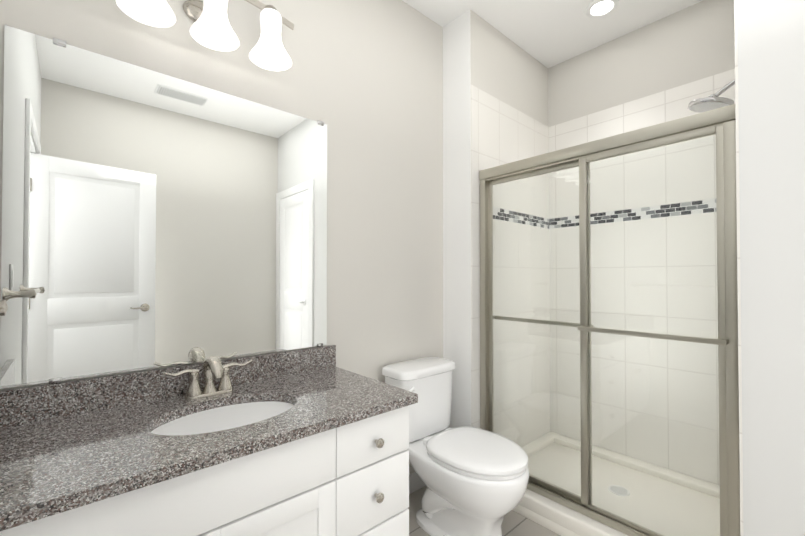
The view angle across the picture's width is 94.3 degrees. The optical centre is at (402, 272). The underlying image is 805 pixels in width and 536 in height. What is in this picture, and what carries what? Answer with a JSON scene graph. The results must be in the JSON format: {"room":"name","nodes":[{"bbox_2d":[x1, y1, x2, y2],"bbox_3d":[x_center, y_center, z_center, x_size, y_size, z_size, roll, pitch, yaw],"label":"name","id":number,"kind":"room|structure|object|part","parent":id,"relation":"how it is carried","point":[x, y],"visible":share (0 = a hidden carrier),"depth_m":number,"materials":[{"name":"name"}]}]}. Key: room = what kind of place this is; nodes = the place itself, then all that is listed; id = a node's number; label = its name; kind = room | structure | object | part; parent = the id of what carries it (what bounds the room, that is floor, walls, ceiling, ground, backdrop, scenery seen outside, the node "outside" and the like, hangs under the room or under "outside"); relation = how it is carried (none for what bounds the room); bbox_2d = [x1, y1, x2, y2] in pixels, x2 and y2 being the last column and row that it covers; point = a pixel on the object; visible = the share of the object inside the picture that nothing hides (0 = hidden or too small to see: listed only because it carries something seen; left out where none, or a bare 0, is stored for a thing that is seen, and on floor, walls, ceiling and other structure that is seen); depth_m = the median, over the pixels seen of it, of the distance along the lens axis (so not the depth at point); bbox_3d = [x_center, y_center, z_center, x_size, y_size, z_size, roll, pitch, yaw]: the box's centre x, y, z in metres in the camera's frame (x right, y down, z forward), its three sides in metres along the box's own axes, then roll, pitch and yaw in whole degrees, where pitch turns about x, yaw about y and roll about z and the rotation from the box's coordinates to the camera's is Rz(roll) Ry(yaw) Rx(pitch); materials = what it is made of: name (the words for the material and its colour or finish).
{"room":"bathroom","nodes":[
{"label":"bathroom","id":0,"kind":"room"},
{"bbox_2d":[0,0,442,474],"bbox_3d":[-0.148,-0.148,2.003,3.040,2.740,0.133,1,-1,-42],"label":"wall","id":1,"kind":"structure","parent":0,"point":[151,219],"depth_m":1.42,"materials":[{"name":"beige paint"}]},
{"bbox_2d":[116,0,175,27],"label":"sconce","id":2,"kind":"object","parent":1,"relation":"attached to","point":[155,13],"depth_m":1.21,"materials":[{"name":"white glass"}]},
{"bbox_2d":[183,0,239,50],"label":"sconce","id":3,"kind":"object","parent":1,"relation":"attached to","point":[210,28],"depth_m":1.32,"materials":[{"name":"white glass"}]},
{"bbox_3d":[-0.735,-0.971,1.403,0.156,0.094,0.023,1,-1,-42],"label":"plate","id":4,"kind":"part","parent":3,"relation":"part of","materials":[{"name":"silver metal"}]},
{"bbox_2d":[245,0,293,70],"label":"sconce","id":5,"kind":"object","parent":1,"relation":"attached to","point":[269,53],"depth_m":1.43,"materials":[{"name":"white glass"}]},
{"bbox_3d":[-0.690,-1.019,1.353,0.625,0.098,0.137,1,-1,-42],"label":"arm","id":6,"kind":"part","parent":5,"relation":"part of"},
{"bbox_2d":[409,472,425,493],"bbox_3d":[-0.031,1.173,2.007,0.767,0.100,0.017,1,-1,-42],"label":"baseboard","id":7,"kind":"structure","parent":1,"relation":"attached to","point":[416,482],"depth_m":2.07,"materials":[{"name":"white paint"}]},
{"bbox_2d":[408,486,560,535],"bbox_3d":[0.223,1.254,0.590,4.340,0.100,2.710,1,-1,-42],"label":"floor","id":8,"kind":"structure","parent":0,"point":[514,523],"depth_m":1.80,"materials":[{"name":"tile"}]},
{"bbox_2d":[0,345,417,535],"bbox_3d":[-0.549,0.750,1.175,1.111,0.923,0.575,1,-1,-42],"label":"bathroom vanity","id":9,"kind":"object","parent":8,"relation":"on","point":[313,441],"visible":1,"depth_m":1.07,"materials":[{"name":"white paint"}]},
{"bbox_2d":[163,356,252,399],"bbox_3d":[-0.660,0.362,1.301,0.290,0.143,0.136,1,-1,-42],"label":"faucet","id":10,"kind":"object","parent":9,"relation":"on","point":[213,368],"depth_m":1.31,"materials":[{"name":"silver metal"}]},
{"bbox_2d":[382,357,528,535],"bbox_3d":[0.222,0.848,1.760,0.492,0.743,0.727,1,-1,-42],"label":"toilet","id":11,"kind":"object","parent":8,"relation":"on","point":[474,480],"visible":0.85,"depth_m":1.67,"materials":[{"name":"white ceramic"}]},
{"bbox_3d":[0.092,0.655,1.971,0.408,0.351,0.214,1,-1,-42],"label":"tank","id":12,"kind":"part","parent":11,"relation":"part of","materials":[{"name":"white ceramic"}]},
{"bbox_3d":[0.332,0.803,1.699,0.378,0.057,0.477,1,-1,-42],"label":"seat","id":13,"kind":"part","parent":11,"relation":"part of","materials":[{"name":"white plastic"}]},
{"bbox_2d":[513,431,719,535],"bbox_3d":[1.117,1.167,1.992,0.923,0.110,1.167,1,-1,-42],"label":"shower pan","id":14,"kind":"object","parent":8,"relation":"on","point":[554,516],"depth_m":1.96,"materials":[{"name":"white plastic"}]},
{"bbox_2d":[479,104,740,535],"bbox_3d":[0.839,0.255,1.757,0.114,1.706,1.125,1,-1,-42],"label":"shower door","id":15,"kind":"structure","parent":14,"relation":"on","point":[720,123],"depth_m":1.61,"materials":[{"name":"grey"}]},
{"bbox_2d":[470,9,547,125],"bbox_3d":[0.707,-0.140,2.551,1.035,2.740,0.210,1,-1,-42],"label":"wall","id":16,"kind":"structure","parent":0,"point":[506,70],"depth_m":2.39,"materials":[{"name":"white paint"}]},
{"bbox_2d":[471,202,479,215],"bbox_3d":[0.420,-0.365,2.154,0.075,0.074,0.008,1,-1,-42],"label":"shower wall tile","id":17,"kind":"structure","parent":16,"relation":"attached to","point":[475,209],"depth_m":2.15,"materials":[{"name":"white tile"}]},
{"bbox_2d":[470,85,548,218],"bbox_3d":[0.734,-0.735,2.438,0.915,0.674,0.008,1,-1,-42],"label":"shower wall tile","id":18,"kind":"object","parent":16,"relation":"attached to","point":[502,133],"visible":0.71,"depth_m":2.37,"materials":[{"name":"white tile"}]},
{"bbox_2d":[471,215,549,447],"bbox_3d":[0.734,0.410,2.422,0.915,1.470,0.008,1,-1,-42],"label":"shower wall tile","id":19,"kind":"structure","parent":16,"relation":"attached to","point":[475,320],"depth_m":2.42,"materials":[{"name":"white tile"}]},
{"bbox_2d":[493,207,548,228],"bbox_3d":[0.762,-0.361,2.458,0.840,0.074,0.008,1,-1,-42],"label":"mosaic","id":20,"kind":"object","parent":16,"relation":"attached to","point":[510,215],"visible":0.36,"depth_m":2.47},
{"bbox_2d":[402,0,702,67],"bbox_3d":[0.223,-1.586,0.627,4.340,0.100,2.710,1,-1,-42],"label":"ceiling","id":21,"kind":"structure","parent":0,"point":[548,33],"depth_m":2.23,"materials":[{"name":"white paint"}]},
{"bbox_2d":[585,0,618,17],"bbox_3d":[1.136,-1.510,2.128,0.170,0.010,0.170,1,-1,-42],"label":"recessed light","id":22,"kind":"object","parent":21,"relation":"in","point":[592,4],"depth_m":2.13,"materials":[{"name":"white paint"}]},
{"bbox_3d":[1.136,-1.511,2.128,0.114,0.001,0.114,1,-1,-42],"label":"recessed ceiling light lens","id":23,"kind":"part","parent":22,"relation":"part of","materials":[{"name":"white plastic"}]},
{"bbox_2d":[443,0,804,535],"bbox_3d":[1.070,-0.156,1.362,0.002,2.740,2.470,1,-1,-42],"label":"wall","id":24,"kind":"structure","parent":0,"point":[771,71],"depth_m":1.23,"materials":[{"name":"white paint"}]},
{"bbox_2d":[548,0,734,126],"bbox_3d":[1.499,-0.143,2.349,0.120,2.740,1.145,1,-1,-42],"label":"wall","id":25,"kind":"structure","parent":0,"point":[692,43],"depth_m":2.28,"materials":[{"name":"white paint"}]},
{"bbox_2d":[549,198,716,228],"bbox_3d":[1.451,-0.363,2.309,0.008,0.074,1.129,1,-1,-42],"label":"mosaic","id":26,"kind":"object","parent":25,"relation":"attached to","point":[633,214],"depth_m":2.28},
{"bbox_2d":[549,212,719,484],"bbox_3d":[1.451,0.409,2.299,0.008,1.470,1.129,1,-1,-42],"label":"shower wall tile","id":27,"kind":"structure","parent":25,"relation":"attached to","point":[641,315],"depth_m":2.27,"materials":[{"name":"white tile"}]},
{"bbox_2d":[549,69,734,218],"bbox_3d":[1.451,-0.737,2.314,0.008,0.674,1.129,1,-1,-42],"label":"shower wall tile","id":28,"kind":"structure","parent":25,"relation":"attached to","point":[660,107],"depth_m":2.29,"materials":[{"name":"white tile"}]},
{"bbox_3d":[1.948,-0.159,1.156,1.035,2.740,1.235,1,-1,-42],"label":"wall","id":29,"kind":"structure","parent":0,"visible":0},
{"bbox_2d":[734,0,738,151],"bbox_3d":[1.490,-0.746,1.588,0.915,0.674,0.008,1,-1,-42],"label":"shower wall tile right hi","id":30,"kind":"object","parent":29,"relation":"attached to","point":[736,75],"visible":0.25,"depth_m":1.28,"materials":[{"name":"white tile"}]},
{"bbox_2d":[688,79,734,112],"bbox_3d":[1.221,-0.698,1.464,0.144,0.124,0.164,1,-1,-42],"label":"shower head","id":31,"kind":"object","parent":30,"relation":"attached to","point":[710,102],"visible":0.77,"depth_m":1.44},
{"bbox_2d":[736,152,738,173],"bbox_3d":[1.176,-0.377,1.304,0.075,0.074,0.008,1,-1,-42],"label":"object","id":32,"kind":"object","parent":29,"relation":"attached to","point":[737,162],"visible":0.43,"depth_m":1.28,"materials":[{"name":"white tile"}]},
{"bbox_2d":[736,173,743,535],"bbox_3d":[1.490,0.399,1.573,0.915,1.470,0.008,1,-1,-42],"label":"shower wall tile","id":33,"kind":"structure","parent":29,"relation":"attached to","point":[739,356],"depth_m":1.27,"materials":[{"name":"white tile"}]},
{"bbox_3d":[-0.786,-0.167,0.524,0.120,2.740,1.255,1,-1,-42],"label":"wall","id":34,"kind":"structure","parent":0,"visible":0},
{"bbox_2d":[0,300,7,315],"bbox_3d":[-0.631,0.068,0.502,0.086,0.054,0.664,1,-1,-42],"label":"towel rail","id":35,"kind":"object","parent":34,"relation":"attached to","point":[3,307],"visible":1,"depth_m":0.75,"materials":[{"name":"silver metal"}]}
]}

